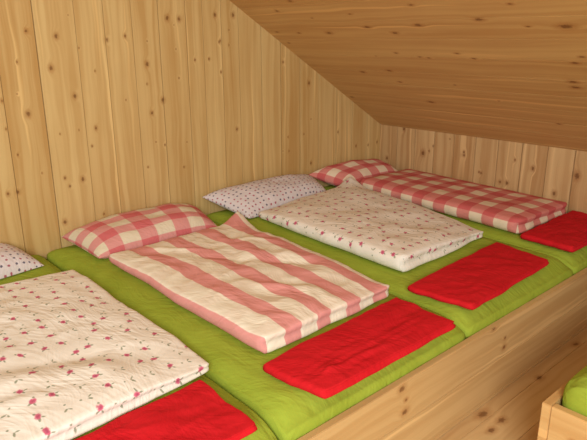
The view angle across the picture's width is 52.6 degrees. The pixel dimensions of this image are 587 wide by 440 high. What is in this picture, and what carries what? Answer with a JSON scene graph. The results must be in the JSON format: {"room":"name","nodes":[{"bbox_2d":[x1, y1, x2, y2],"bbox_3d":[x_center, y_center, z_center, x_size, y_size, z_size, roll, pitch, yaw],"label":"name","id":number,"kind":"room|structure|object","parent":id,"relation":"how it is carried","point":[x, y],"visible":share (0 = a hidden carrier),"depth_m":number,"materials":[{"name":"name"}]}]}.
{"room":"attic dormitory","nodes":[
{"label":"attic dormitory","id":0,"kind":"room"},
{"bbox_2d":[0,0,379,259],"bbox_3d":[-1.367,-0.785,2.377,5.356,2.877,0.030,-15,23,-40],"label":"wall","id":1,"kind":"structure","parent":0,"point":[108,107],"depth_m":3.00,"materials":[{"name":"brown wood"}]},
{"bbox_2d":[230,0,586,150],"bbox_3d":[0.763,-0.902,1.377,3.470,2.120,4.200,-15,23,-40],"label":"ceiling","id":2,"kind":"structure","parent":0,"point":[505,70],"depth_m":2.92,"materials":[{"name":"brown wood"}]},
{"bbox_2d":[379,124,586,213],"bbox_3d":[2.040,0.130,2.930,0.030,0.778,4.205,-15,23,-40],"label":"wall","id":3,"kind":"structure","parent":0,"point":[560,174],"depth_m":3.68,"materials":[{"name":"brown wood"}]},
{"bbox_2d":[437,328,586,439],"bbox_3d":[0.059,1.061,1.309,5.356,0.030,4.200,-15,23,-40],"label":"floor","id":4,"kind":"structure","parent":0,"point":[514,413],"depth_m":2.35,"materials":[{"name":"brown wood"}]},
{"bbox_2d":[297,267,586,439],"bbox_3d":[-0.066,0.437,2.718,3.481,0.329,1.763,-15,23,-40],"label":"frame","id":5,"kind":"object","parent":4,"relation":"on","point":[427,402],"visible":0.09,"depth_m":2.19,"materials":[{"name":"brown wood"}]},
{"bbox_2d":[0,255,276,439],"bbox_3d":[-0.939,0.481,1.921,0.901,0.145,1.736,-15,23,-40],"label":"mattress","id":6,"kind":"object","parent":5,"relation":"on","point":[263,432],"visible":0.15,"depth_m":1.71,"materials":[{"name":"green fabric"}]},
{"bbox_2d":[0,243,43,278],"bbox_3d":[-1.333,0.181,2.429,0.565,0.129,0.320,-15,23,-40],"label":"pillow","id":7,"kind":"object","parent":6,"relation":"on","point":[13,260],"visible":1,"depth_m":2.51,"materials":[{"name":"fabric"}]},
{"bbox_2d":[0,270,208,439],"bbox_3d":[-0.831,0.384,1.925,0.748,0.075,1.121,-15,23,-40],"label":"quilt","id":8,"kind":"object","parent":6,"relation":"on","point":[75,359],"visible":1,"depth_m":1.78,"materials":[{"name":"fabric"}]},
{"bbox_2d":[74,380,257,439],"bbox_3d":[-0.396,0.561,1.435,0.620,0.035,0.294,-15,23,-40],"label":"blanket","id":9,"kind":"object","parent":6,"relation":"on","point":[195,411],"visible":1,"depth_m":1.53,"materials":[{"name":"red fabric"}]},
{"bbox_2d":[47,222,464,439],"bbox_3d":[-0.271,0.300,2.499,0.896,0.145,1.736,-15,23,-40],"label":"mattress","id":10,"kind":"object","parent":5,"relation":"on","point":[291,412],"visible":0.2,"depth_m":1.94,"materials":[{"name":"green fabric"}]},
{"bbox_2d":[62,203,216,258],"bbox_3d":[-0.718,0.020,2.951,0.750,0.126,0.340,-15,23,-40],"label":"pillow","id":11,"kind":"object","parent":10,"relation":"on","point":[103,237],"visible":0.88,"depth_m":2.82,"materials":[{"name":"fabric"}]},
{"bbox_2d":[109,211,388,353],"bbox_3d":[-0.199,0.192,2.476,0.758,0.113,1.103,-15,23,-40],"label":"quilt","id":12,"kind":"object","parent":10,"relation":"on","point":[269,292],"visible":1,"depth_m":2.29,"materials":[{"name":"pink fabric"}]},
{"bbox_2d":[263,297,455,398],"bbox_3d":[0.229,0.393,1.944,0.694,0.050,0.274,-15,23,-40],"label":"blanket","id":13,"kind":"object","parent":10,"relation":"on","point":[324,365],"visible":1,"depth_m":1.88,"materials":[{"name":"red fabric"}]},
{"bbox_2d":[207,209,572,338],"bbox_3d":[0.395,0.120,3.076,0.895,0.145,1.735,-15,23,-40],"label":"mattress","id":14,"kind":"object","parent":5,"relation":"on","point":[470,322],"visible":0.18,"depth_m":2.57,"materials":[{"name":"green fabric"}]},
{"bbox_2d":[203,174,325,218],"bbox_3d":[-0.096,-0.167,3.519,0.865,0.142,0.290,-15,23,-40],"label":"pillow","id":15,"kind":"object","parent":14,"relation":"on","point":[249,199],"visible":0.83,"depth_m":3.38,"materials":[{"name":"fabric"}]},
{"bbox_2d":[258,177,482,271],"bbox_3d":[0.407,-0.027,3.163,0.877,0.118,1.131,-15,23,-40],"label":"quilt","id":16,"kind":"object","parent":14,"relation":"on","point":[380,228],"visible":1,"depth_m":2.94,"materials":[{"name":"fabric"}]},
{"bbox_2d":[407,242,548,309],"bbox_3d":[0.804,0.222,2.515,0.749,0.037,0.314,-15,23,-40],"label":"blanket","id":17,"kind":"object","parent":14,"relation":"on","point":[477,278],"visible":1,"depth_m":2.45,"materials":[{"name":"red fabric"}]},
{"bbox_2d":[324,185,586,274],"bbox_3d":[0.970,-0.036,3.575,0.650,0.145,1.736,-15,23,-40],"label":"mattress","id":18,"kind":"object","parent":5,"relation":"on","point":[576,261],"visible":0.07,"depth_m":2.94,"materials":[{"name":"green fabric"}]},
{"bbox_2d":[309,159,397,186],"bbox_3d":[0.439,-0.327,4.021,0.715,0.146,0.230,-15,23,-40],"label":"pillow","id":19,"kind":"object","parent":18,"relation":"on","point":[335,174],"visible":0.65,"depth_m":3.92,"materials":[{"name":"fabric"}]},
{"bbox_2d":[359,169,566,233],"bbox_3d":[0.971,-0.153,3.584,0.603,0.110,1.160,-15,23,-40],"label":"quilt","id":20,"kind":"object","parent":18,"relation":"on","point":[504,209],"visible":0.98,"depth_m":3.37,"materials":[{"name":"fabric"}]},
{"bbox_2d":[520,210,586,252],"bbox_3d":[1.442,0.045,3.069,0.641,0.042,0.296,-15,23,-40],"label":"blanket","id":21,"kind":"object","parent":18,"relation":"on","point":[568,231],"visible":1,"depth_m":2.96,"materials":[{"name":"red fabric"}]},
{"bbox_2d":[537,365,586,439],"bbox_3d":[2.017,0.729,1.751,1.755,0.329,1.838,-15,23,-40],"label":"platform","id":22,"kind":"object","parent":4,"relation":"on","point":[557,422],"visible":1,"depth_m":1.77,"materials":[{"name":"brown wood"}]},
{"bbox_2d":[562,366,586,416],"bbox_3d":[2.033,0.537,1.695,1.719,0.152,1.803,-15,23,-40],"label":"mattress","id":23,"kind":"object","parent":22,"relation":"on","point":[575,390],"visible":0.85,"depth_m":1.75,"materials":[{"name":"green fabric"}]}
]}

